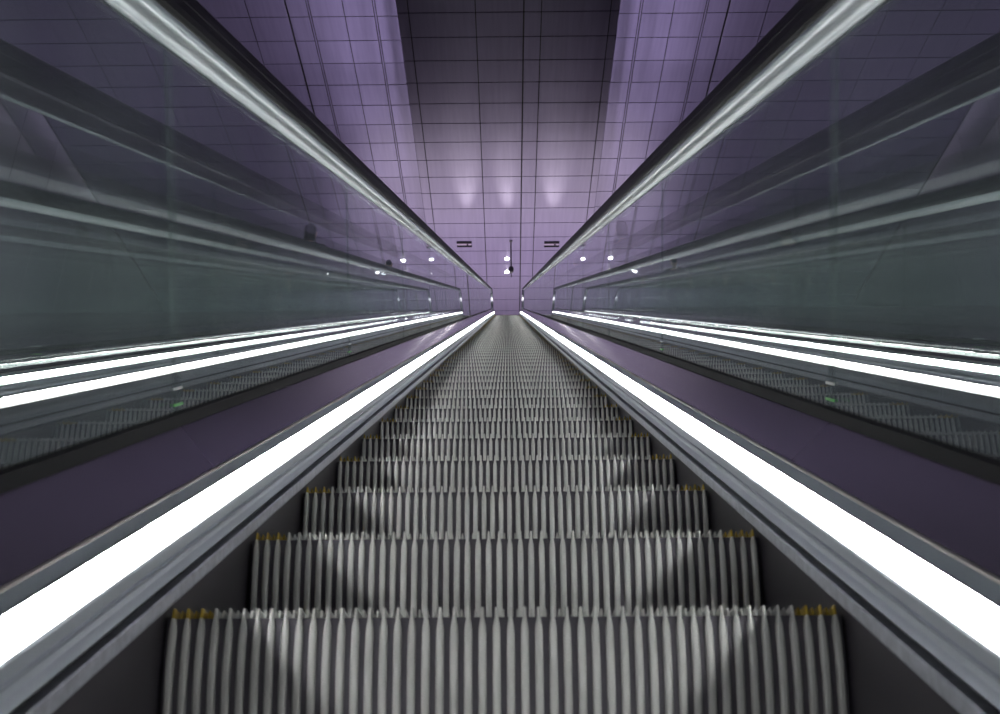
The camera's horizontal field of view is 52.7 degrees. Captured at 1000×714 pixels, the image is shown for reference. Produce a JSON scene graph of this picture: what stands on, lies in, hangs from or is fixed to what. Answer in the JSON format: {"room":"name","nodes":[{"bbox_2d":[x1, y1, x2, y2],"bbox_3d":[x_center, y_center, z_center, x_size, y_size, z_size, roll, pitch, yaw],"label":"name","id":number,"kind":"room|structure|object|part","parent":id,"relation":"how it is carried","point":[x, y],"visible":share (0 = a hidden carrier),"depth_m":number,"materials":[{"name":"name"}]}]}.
{"room":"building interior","nodes":[
{"label":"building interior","id":0,"kind":"room"},
{"bbox_2d":[0,97,164,370],"bbox_3d":[-15.824,1.912,24.735,0.050,27.500,57.476,0,-27,0],"label":"wall","id":1,"kind":"structure","parent":0,"point":[49,264],"depth_m":35.47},
{"bbox_2d":[0,310,379,349],"bbox_3d":[-9.125,-0.277,17.450,13.497,20.724,37.389,0,-27,0],"label":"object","id":2,"kind":"structure","parent":1,"relation":"attached to","point":[39,329],"depth_m":12.66,"materials":[{"name":"paint"}]},
{"bbox_2d":[28,0,999,310],"bbox_3d":[0.220,-7.779,36.477,32.000,0.050,42.000,0,-27,0],"label":"trim","id":3,"kind":"structure","parent":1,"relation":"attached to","point":[721,36],"depth_m":34.42,"materials":[{"name":"black"}]},
{"bbox_2d":[0,0,424,311],"bbox_3d":[-9.246,-7.461,36.934,13.028,0.020,43.415,0,-27,0],"label":"wall","id":4,"kind":"structure","parent":0,"point":[173,269],"depth_m":36.05,"materials":[{"name":"purple tile"}]},
{"bbox_2d":[396,0,619,314],"bbox_3d":[0.319,-7.408,36.227,6.651,0.020,43.415,0,-27,0],"label":"ceiling","id":5,"kind":"structure","parent":0,"point":[567,123],"depth_m":34.75,"materials":[{"name":"purple tile"}]},
{"bbox_2d":[457,241,471,246],"bbox_3d":[-1.471,-4.637,41.601,0.620,0.039,0.400,0,-27,0],"label":"ceiling vent","id":6,"kind":"object","parent":5,"relation":"in","point":[459,243],"visible":1,"depth_m":41.52,"materials":[{"name":"black metal"}]},
{"bbox_2d":[396,0,620,314],"bbox_3d":[0.319,-7.415,36.291,6.683,0.030,42.000,0,-27,0],"label":"trim","id":7,"kind":"structure","parent":5,"relation":"attached to","point":[523,11],"depth_m":34.22,"materials":[{"name":"black"}]},
{"bbox_2d":[509,240,513,276],"bbox_3d":[0.450,-3.977,41.027,0.210,1.749,0.210,0,-27,0],"label":"camera","id":8,"kind":"object","parent":5,"relation":"hanging from","point":[511,268],"visible":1,"depth_m":40.97,"materials":[{"name":"black"}]},
{"bbox_2d":[544,241,558,246],"bbox_3d":[2.131,-4.639,41.623,0.620,0.039,0.400,0,-27,0],"label":"ceiling vent","id":9,"kind":"object","parent":5,"relation":"in","point":[546,243],"visible":1,"depth_m":41.57,"materials":[{"name":"black metal"}]},
{"bbox_2d":[594,0,999,327],"bbox_3d":[9.794,-7.609,36.783,12.833,0.020,43.415,0,-27,0],"label":"wall","id":10,"kind":"structure","parent":0,"point":[843,264],"depth_m":36.38,"materials":[{"name":"purple tile"}]},
{"bbox_2d":[852,91,999,359],"bbox_3d":[16.224,1.663,24.480,0.050,27.500,57.476,0,-27,0],"label":"wall","id":11,"kind":"structure","parent":0,"point":[950,257],"depth_m":36.09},
{"bbox_2d":[639,306,999,340],"bbox_3d":[9.377,-0.420,17.303,13.497,20.724,37.389,0,-27,0],"label":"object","id":12,"kind":"structure","parent":11,"relation":"attached to","point":[971,322],"depth_m":12.88,"materials":[{"name":"glass"}]},
{"bbox_3d":[0.376,2.814,45.704,32.000,0.300,15.950,0,-27,0],"label":"floor","id":13,"kind":"structure","parent":0,"visible":0},
{"bbox_2d":[0,39,455,586],"bbox_3d":[-1.544,-0.455,17.456,1.666,22.015,38.179,0,-27,0],"label":"escalator","id":14,"kind":"object","parent":13,"relation":"on","point":[49,392],"visible":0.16,"depth_m":4.44,"materials":[{"name":"grey metal"}]},
{"bbox_3d":[-0.955,-0.957,17.703,0.096,20.899,38.179,0,-27,0],"label":"handrail","id":15,"kind":"part","parent":14,"relation":"part of","materials":[{"name":"black rubber"}]},
{"bbox_3d":[-2.137,-0.948,17.713,0.096,20.899,38.179,0,-27,0],"label":"handrail","id":16,"kind":"part","parent":14,"relation":"part of","materials":[{"name":"black rubber"}]},
{"bbox_2d":[0,321,380,395],"bbox_3d":[-2.029,-0.227,17.360,0.057,20.796,37.353,0,-27,0],"label":"light","id":17,"kind":"object","parent":14,"relation":"attached to","point":[13,379],"depth_m":6.02,"materials":[{"name":"white plastic"}]},
{"bbox_3d":[-1.068,-0.272,2.788,0.010,1.550,2.037,0,-27,0],"label":"glass panel","id":18,"kind":"part","parent":14,"relation":"part of","materials":[{"name":"clear glass"}]},
{"bbox_3d":[-1.074,0.000,17.270,0.004,21.031,37.288,0,-27,0],"label":"skirt panel","id":19,"kind":"part","parent":14,"relation":"part of","materials":[{"name":"grey metal"}]},
{"bbox_3d":[-1.053,-0.377,4.765,0.010,1.550,2.037,0,-27,0],"label":"glass panel","id":20,"kind":"part","parent":14,"relation":"part of","materials":[{"name":"clear glass"}]},
{"bbox_3d":[-1.038,-0.482,6.742,0.010,1.550,2.037,0,-27,0],"label":"glass panel","id":21,"kind":"part","parent":14,"relation":"part of","materials":[{"name":"clear glass"}]},
{"bbox_2d":[0,0,999,713],"bbox_3d":[0.126,-0.468,17.442,1.666,22.015,38.179,0,-27,0],"label":"escalator","id":22,"kind":"object","parent":13,"relation":"on","point":[83,630],"visible":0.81,"depth_m":1.71,"materials":[{"name":"grey metal"}]},
{"bbox_3d":[-0.335,-0.169,17.340,0.016,20.721,37.301,0,-27,0],"label":"skirt trim","id":23,"kind":"part","parent":22,"relation":"part of","materials":[{"name":"metal"}]},
{"bbox_3d":[-0.340,-0.005,17.264,0.004,21.031,37.288,0,-27,0],"label":"skirt panel","id":24,"kind":"part","parent":22,"relation":"part of","materials":[{"name":"grey metal"}]},
{"bbox_3d":[-0.467,-0.961,17.700,0.096,20.899,38.179,0,-27,0],"label":"handrail","id":25,"kind":"part","parent":22,"relation":"part of","materials":[{"name":"black rubber"}]},
{"bbox_3d":[-0.565,-0.381,4.761,0.010,1.550,2.037,0,-27,0],"label":"glass panel","id":26,"kind":"part","parent":22,"relation":"part of","materials":[{"name":"clear glass"}]},
{"bbox_3d":[-0.550,-0.486,6.738,0.010,1.550,2.037,0,-27,0],"label":"glass panel","id":27,"kind":"part","parent":22,"relation":"part of","materials":[{"name":"clear glass"}]},
{"bbox_3d":[-0.535,-0.591,8.715,0.010,1.550,2.037,0,-27,0],"label":"glass panel","id":28,"kind":"part","parent":22,"relation":"part of","materials":[{"name":"clear glass"}]},
{"bbox_3d":[-0.521,-0.696,10.692,0.010,1.550,2.037,0,-27,0],"label":"glass panel","id":29,"kind":"part","parent":22,"relation":"part of","materials":[{"name":"clear glass"}]},
{"bbox_3d":[-0.506,-0.801,12.669,0.010,1.550,2.037,0,-27,0],"label":"glass panel","id":30,"kind":"part","parent":22,"relation":"part of","materials":[{"name":"clear glass"}]},
{"bbox_3d":[-0.491,-0.906,14.647,0.010,1.550,2.037,0,-27,0],"label":"glass panel","id":31,"kind":"part","parent":22,"relation":"part of","materials":[{"name":"clear glass"}]},
{"bbox_3d":[-0.476,-1.010,16.624,0.010,1.550,2.037,0,-27,0],"label":"glass panel","id":32,"kind":"part","parent":22,"relation":"part of","materials":[{"name":"clear glass"}]},
{"bbox_3d":[-0.461,-1.115,18.601,0.010,1.550,2.037,0,-27,0],"label":"glass panel","id":33,"kind":"part","parent":22,"relation":"part of","materials":[{"name":"clear glass"}]},
{"bbox_3d":[-0.446,-1.220,20.578,0.010,1.550,2.037,0,-27,0],"label":"glass panel","id":34,"kind":"part","parent":22,"relation":"part of","materials":[{"name":"clear glass"}]},
{"bbox_3d":[-0.431,-1.325,22.555,0.010,1.550,2.037,0,-27,0],"label":"glass panel","id":35,"kind":"part","parent":22,"relation":"part of","materials":[{"name":"clear glass"}]},
{"bbox_3d":[-0.416,-1.430,24.532,0.010,1.550,2.037,0,-27,0],"label":"glass panel","id":36,"kind":"part","parent":22,"relation":"part of","materials":[{"name":"clear glass"}]},
{"bbox_3d":[-0.402,-1.535,26.510,0.010,1.550,2.037,0,-27,0],"label":"glass panel","id":37,"kind":"part","parent":22,"relation":"part of","materials":[{"name":"clear glass"}]},
{"bbox_3d":[-0.357,-1.850,32.441,0.010,1.550,2.037,0,-27,0],"label":"glass panel","id":38,"kind":"part","parent":22,"relation":"part of","materials":[{"name":"clear glass"}]},
{"bbox_2d":[160,605,849,713],"bbox_3d":[0.007,0.555,1.538,0.925,0.241,0.462,0,-27,0],"label":"step","id":39,"kind":"structure","parent":22,"relation":"attached to","point":[762,661],"depth_m":1.36,"materials":[{"name":"metal"}]},
{"bbox_2d":[248,529,762,617],"bbox_3d":[0.011,0.530,1.999,0.925,0.241,0.462,0,-27,0],"label":"step","id":40,"kind":"structure","parent":22,"relation":"attached to","point":[698,571],"depth_m":1.82,"materials":[{"name":"metal"}]},
{"bbox_2d":[301,484,709,539],"bbox_3d":[0.015,0.506,2.460,0.925,0.241,0.462,0,-27,0],"label":"step","id":41,"kind":"structure","parent":22,"relation":"attached to","point":[673,510],"depth_m":2.29,"materials":[{"name":"metal"}]},
{"bbox_2d":[336,454,675,492],"bbox_3d":[0.018,0.481,2.921,0.925,0.241,0.462,0,-27,0],"label":"step","id":42,"kind":"structure","parent":22,"relation":"attached to","point":[354,474],"depth_m":2.76,"materials":[{"name":"metal"}]},
{"bbox_2d":[379,416,632,438],"bbox_3d":[0.025,0.432,3.844,0.925,0.241,0.462,0,-27,0],"label":"step","id":43,"kind":"structure","parent":22,"relation":"attached to","point":[625,426],"depth_m":3.68,"materials":[{"name":"metal"}]},
{"bbox_2d":[361,432,651,460],"bbox_3d":[0.021,0.457,3.383,0.925,0.241,0.462,0,-27,0],"label":"step","id":44,"kind":"structure","parent":22,"relation":"attached to","point":[596,446],"depth_m":3.22,"materials":[{"name":"metal"}]},
{"bbox_2d":[394,404,618,421],"bbox_3d":[0.028,0.408,4.306,0.925,0.241,0.462,0,-27,0],"label":"step","id":45,"kind":"structure","parent":22,"relation":"attached to","point":[605,412],"depth_m":4.14,"materials":[{"name":"metal"}]},
{"bbox_2d":[405,394,607,408],"bbox_3d":[0.032,0.383,4.767,0.925,0.241,0.462,0,-27,0],"label":"step","id":46,"kind":"structure","parent":22,"relation":"attached to","point":[542,400],"depth_m":4.61,"materials":[{"name":"metal"}]},
{"bbox_2d":[414,386,598,397],"bbox_3d":[0.035,0.359,5.228,0.925,0.241,0.462,0,-27,0],"label":"step","id":47,"kind":"structure","parent":22,"relation":"attached to","point":[498,392],"depth_m":5.07,"materials":[{"name":"metal"}]},
{"bbox_2d":[422,379,590,389],"bbox_3d":[0.039,0.334,5.689,0.925,0.241,0.462,0,-27,0],"label":"step","id":48,"kind":"structure","parent":22,"relation":"attached to","point":[578,383],"depth_m":5.53,"materials":[{"name":"metal"}]},
{"bbox_2d":[434,368,578,376],"bbox_3d":[0.046,0.285,6.612,0.925,0.241,0.462,0,-27,0],"label":"step","id":49,"kind":"structure","parent":22,"relation":"attached to","point":[556,371],"depth_m":6.45,"materials":[{"name":"metal"}]},
{"bbox_2d":[439,364,573,370],"bbox_3d":[0.049,0.261,7.074,0.925,0.241,0.462,0,-27,0],"label":"step","id":50,"kind":"structure","parent":22,"relation":"attached to","point":[495,367],"depth_m":6.92,"materials":[{"name":"metal"}]},
{"bbox_2d":[467,340,545,342],"bbox_3d":[0.084,0.016,11.687,0.925,0.241,0.462,0,-27,0],"label":"step","id":51,"kind":"structure","parent":22,"relation":"attached to","point":[472,341],"depth_m":11.53,"materials":[{"name":"metal"}]},
{"bbox_2d":[429,373,584,382],"bbox_3d":[0.042,0.310,6.151,0.925,0.241,0.462,0,-27,0],"label":"step","id":52,"kind":"structure","parent":22,"relation":"attached to","point":[569,377],"depth_m":5.99,"materials":[{"name":"metal"}]},
{"bbox_2d":[444,360,569,366],"bbox_3d":[0.053,0.236,7.535,0.925,0.241,0.462,0,-27,0],"label":"step","id":53,"kind":"structure","parent":22,"relation":"attached to","point":[451,363],"depth_m":7.38,"materials":[{"name":"metal"}]},
{"bbox_2d":[447,357,566,362],"bbox_3d":[0.056,0.212,7.996,0.925,0.241,0.462,0,-27,0],"label":"step","id":54,"kind":"structure","parent":22,"relation":"attached to","point":[561,359],"depth_m":7.84,"materials":[{"name":"metal"}]},
{"bbox_2d":[451,354,562,358],"bbox_3d":[0.060,0.188,8.457,0.925,0.241,0.462,0,-27,0],"label":"step","id":55,"kind":"structure","parent":22,"relation":"attached to","point":[524,355],"depth_m":8.30,"materials":[{"name":"metal"}]},
{"bbox_2d":[454,351,559,355],"bbox_3d":[0.063,0.163,8.919,0.925,0.241,0.462,0,-27,0],"label":"step","id":56,"kind":"structure","parent":22,"relation":"attached to","point":[492,352],"depth_m":8.76,"materials":[{"name":"metal"}]},
{"bbox_2d":[456,349,557,352],"bbox_3d":[0.067,0.139,9.380,0.925,0.241,0.462,0,-27,0],"label":"step","id":57,"kind":"structure","parent":22,"relation":"attached to","point":[459,350],"depth_m":9.22,"materials":[{"name":"metal"}]},
{"bbox_2d":[461,345,552,348],"bbox_3d":[0.073,0.089,10.303,0.925,0.241,0.462,0,-27,0],"label":"step","id":58,"kind":"structure","parent":22,"relation":"attached to","point":[471,346],"depth_m":10.15,"materials":[{"name":"metal"}]},
{"bbox_2d":[463,343,550,346],"bbox_3d":[0.077,0.065,10.764,0.925,0.241,0.462,0,-27,0],"label":"step","id":59,"kind":"structure","parent":22,"relation":"attached to","point":[480,344],"depth_m":10.61,"materials":[{"name":"metal"}]},
{"bbox_2d":[465,341,548,344],"bbox_3d":[0.080,0.041,11.226,0.925,0.241,0.462,0,-27,0],"label":"step","id":60,"kind":"structure","parent":22,"relation":"attached to","point":[518,342],"depth_m":11.07,"materials":[{"name":"metal"}]},
{"bbox_2d":[468,338,545,340],"bbox_3d":[0.087,-0.008,12.148,0.925,0.241,0.462,0,-27,0],"label":"step","id":61,"kind":"structure","parent":22,"relation":"attached to","point":[535,339],"depth_m":11.99,"materials":[{"name":"metal"}]},
{"bbox_2d":[471,336,542,338],"bbox_3d":[0.094,-0.057,13.071,0.925,0.241,0.462,0,-27,0],"label":"step","id":62,"kind":"structure","parent":22,"relation":"attached to","point":[487,336],"depth_m":12.92,"materials":[{"name":"metal"}]},
{"bbox_2d":[472,335,541,336],"bbox_3d":[0.098,-0.082,13.532,0.925,0.241,0.462,0,-27,0],"label":"step","id":63,"kind":"structure","parent":22,"relation":"attached to","point":[474,335],"depth_m":13.38,"materials":[{"name":"metal"}]},
{"bbox_2d":[473,334,540,335],"bbox_3d":[0.101,-0.106,13.994,0.925,0.241,0.462,0,-27,0],"label":"step","id":64,"kind":"structure","parent":22,"relation":"attached to","point":[475,334],"depth_m":13.84,"materials":[{"name":"metal"}]},
{"bbox_2d":[477,330,536,331],"bbox_3d":[0.115,-0.204,15.839,0.925,0.241,0.462,0,-27,0],"label":"step","id":65,"kind":"structure","parent":22,"relation":"attached to","point":[480,330],"depth_m":15.69,"materials":[{"name":"metal"}]},
{"bbox_2d":[480,328,533,329],"bbox_3d":[0.126,-0.278,17.223,0.925,0.241,0.462,0,-27,0],"label":"step","id":66,"kind":"structure","parent":22,"relation":"attached to","point":[480,328],"depth_m":17.07,"materials":[{"name":"metal"}]},
{"bbox_2d":[482,326,531,327],"bbox_3d":[0.136,-0.351,18.607,0.925,0.241,0.462,0,-27,0],"label":"step","id":67,"kind":"structure","parent":22,"relation":"attached to","point":[482,326],"depth_m":18.45,"materials":[{"name":"metal"}]},
{"bbox_2d":[460,347,554,350],"bbox_3d":[0.070,0.114,9.842,0.925,0.241,0.462,0,-27,0],"label":"step","id":68,"kind":"structure","parent":22,"relation":"attached to","point":[487,349],"depth_m":9.69,"materials":[{"name":"metal"}]},
{"bbox_2d":[470,337,544,339],"bbox_3d":[0.091,-0.033,12.610,0.925,0.241,0.462,0,-27,0],"label":"step","id":69,"kind":"structure","parent":22,"relation":"attached to","point":[495,338],"depth_m":12.46,"materials":[{"name":"metal"}]},
{"bbox_2d":[476,333,538,334],"bbox_3d":[0.105,-0.131,14.455,0.925,0.241,0.462,0,-27,0],"label":"step","id":70,"kind":"structure","parent":22,"relation":"attached to","point":[476,333],"depth_m":14.30,"materials":[{"name":"metal"}]},
{"bbox_2d":[477,332,537,333],"bbox_3d":[0.108,-0.155,14.916,0.925,0.241,0.462,0,-27,0],"label":"step","id":71,"kind":"structure","parent":22,"relation":"attached to","point":[477,332],"depth_m":14.76,"materials":[{"name":"metal"}]},
{"bbox_2d":[478,331,536,332],"bbox_3d":[0.112,-0.180,15.378,0.925,0.241,0.462,0,-27,0],"label":"step","id":72,"kind":"structure","parent":22,"relation":"attached to","point":[478,331],"depth_m":15.22,"materials":[{"name":"metal"}]},
{"bbox_2d":[479,329,535,330],"bbox_3d":[0.119,-0.229,16.300,0.925,0.241,0.462,0,-27,0],"label":"step","id":73,"kind":"structure","parent":22,"relation":"attached to","point":[505,329],"depth_m":16.15,"materials":[{"name":"metal"}]},
{"bbox_2d":[481,329,533,330],"bbox_3d":[0.122,-0.253,16.762,0.925,0.241,0.462,0,-27,0],"label":"step","id":74,"kind":"structure","parent":22,"relation":"attached to","point":[481,329],"depth_m":16.61,"materials":[{"name":"metal"}]},
{"bbox_2d":[482,327,533,328],"bbox_3d":[0.129,-0.302,17.684,0.925,0.241,0.462,0,-27,0],"label":"step","id":75,"kind":"structure","parent":22,"relation":"attached to","point":[494,327],"depth_m":17.53,"materials":[{"name":"metal"}]},
{"bbox_2d":[489,324,528,325],"bbox_3d":[0.146,-0.425,19.991,0.925,0.241,0.462,0,-27,0],"label":"step","id":76,"kind":"structure","parent":22,"relation":"attached to","point":[521,324],"depth_m":19.84,"materials":[{"name":"metal"}]},
{"bbox_3d":[0.795,-1.649,28.477,0.010,1.550,2.037,0,-27,0],"label":"glass panel","id":77,"kind":"part","parent":22,"relation":"part of","materials":[{"name":"clear glass"}]},
{"bbox_3d":[0.765,-1.439,24.523,0.010,1.550,2.037,0,-27,0],"label":"glass panel","id":78,"kind":"part","parent":22,"relation":"part of","materials":[{"name":"clear glass"}]},
{"bbox_3d":[0.751,-1.334,22.546,0.010,1.550,2.037,0,-27,0],"label":"glass panel","id":79,"kind":"part","parent":22,"relation":"part of","materials":[{"name":"clear glass"}]},
{"bbox_3d":[0.736,-1.230,20.569,0.010,1.550,2.037,0,-27,0],"label":"glass panel","id":80,"kind":"part","parent":22,"relation":"part of","materials":[{"name":"clear glass"}]},
{"bbox_3d":[0.721,-1.125,18.592,0.010,1.550,2.037,0,-27,0],"label":"glass panel","id":81,"kind":"part","parent":22,"relation":"part of","materials":[{"name":"clear glass"}]},
{"bbox_3d":[0.706,-1.020,16.614,0.010,1.550,2.037,0,-27,0],"label":"glass panel","id":82,"kind":"part","parent":22,"relation":"part of","materials":[{"name":"clear glass"}]},
{"bbox_3d":[0.691,-0.915,14.637,0.010,1.550,2.037,0,-27,0],"label":"glass panel","id":83,"kind":"part","parent":22,"relation":"part of","materials":[{"name":"clear glass"}]},
{"bbox_3d":[0.676,-0.810,12.660,0.010,1.550,2.037,0,-27,0],"label":"glass panel","id":84,"kind":"part","parent":22,"relation":"part of","materials":[{"name":"clear glass"}]},
{"bbox_3d":[0.661,-0.705,10.683,0.010,1.550,2.037,0,-27,0],"label":"glass panel","id":85,"kind":"part","parent":22,"relation":"part of","materials":[{"name":"clear glass"}]},
{"bbox_3d":[0.646,-0.600,8.706,0.010,1.550,2.037,0,-27,0],"label":"glass panel","id":86,"kind":"part","parent":22,"relation":"part of","materials":[{"name":"clear glass"}]},
{"bbox_3d":[0.632,-0.495,6.729,0.010,1.550,2.037,0,-27,0],"label":"glass panel","id":87,"kind":"part","parent":22,"relation":"part of","materials":[{"name":"clear glass"}]},
{"bbox_3d":[0.617,-0.390,4.752,0.010,1.550,2.037,0,-27,0],"label":"glass panel","id":88,"kind":"part","parent":22,"relation":"part of","materials":[{"name":"clear glass"}]},
{"bbox_3d":[0.715,-0.970,17.690,0.096,20.899,38.179,0,-27,0],"label":"handrail","id":89,"kind":"part","parent":22,"relation":"part of","materials":[{"name":"black rubber"}]},
{"bbox_3d":[0.596,-0.013,17.257,0.004,21.031,37.288,0,-27,0],"label":"skirt panel","id":90,"kind":"part","parent":22,"relation":"part of","materials":[{"name":"grey metal"}]},
{"bbox_3d":[0.590,-0.176,17.333,0.016,20.721,37.301,0,-27,0],"label":"skirt trim","id":91,"kind":"part","parent":22,"relation":"part of","materials":[{"name":"metal"}]},
{"bbox_2d":[536,32,999,577],"bbox_3d":[1.796,-0.481,17.429,1.666,22.015,38.179,0,-27,0],"label":"escalator","id":92,"kind":"object","parent":13,"relation":"on","point":[921,373],"visible":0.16,"depth_m":4.52,"materials":[{"name":"grey metal"}]},
{"bbox_3d":[1.120,-0.499,6.725,0.010,1.550,2.037,0,-27,0],"label":"glass panel","id":93,"kind":"part","parent":92,"relation":"part of","materials":[{"name":"clear glass"}]},
{"bbox_3d":[1.105,-0.394,4.748,0.010,1.550,2.037,0,-27,0],"label":"glass panel","id":94,"kind":"part","parent":92,"relation":"part of","materials":[{"name":"clear glass"}]},
{"bbox_3d":[1.330,-0.018,17.251,0.004,21.031,37.288,0,-27,0],"label":"skirt panel","id":95,"kind":"part","parent":92,"relation":"part of","materials":[{"name":"grey metal"}]},
{"bbox_3d":[1.090,-0.289,2.771,0.010,1.550,2.037,0,-27,0],"label":"glass panel","id":96,"kind":"part","parent":92,"relation":"part of","materials":[{"name":"clear glass"}]},
{"bbox_3d":[1.203,-0.974,17.686,0.096,20.899,38.179,0,-27,0],"label":"handrail","id":97,"kind":"part","parent":92,"relation":"part of","materials":[{"name":"black rubber"}]},
{"bbox_3d":[2.385,-0.983,17.677,0.096,20.899,38.179,0,-27,0],"label":"handrail","id":98,"kind":"part","parent":92,"relation":"part of","materials":[{"name":"black rubber"}]},
{"bbox_2d":[639,320,999,385],"bbox_3d":[2.282,-0.260,17.326,0.057,20.796,37.353,0,-27,0],"label":"light","id":99,"kind":"object","parent":92,"relation":"attached to","point":[983,369],"depth_m":6.12,"materials":[{"name":"white plastic"}]}
]}

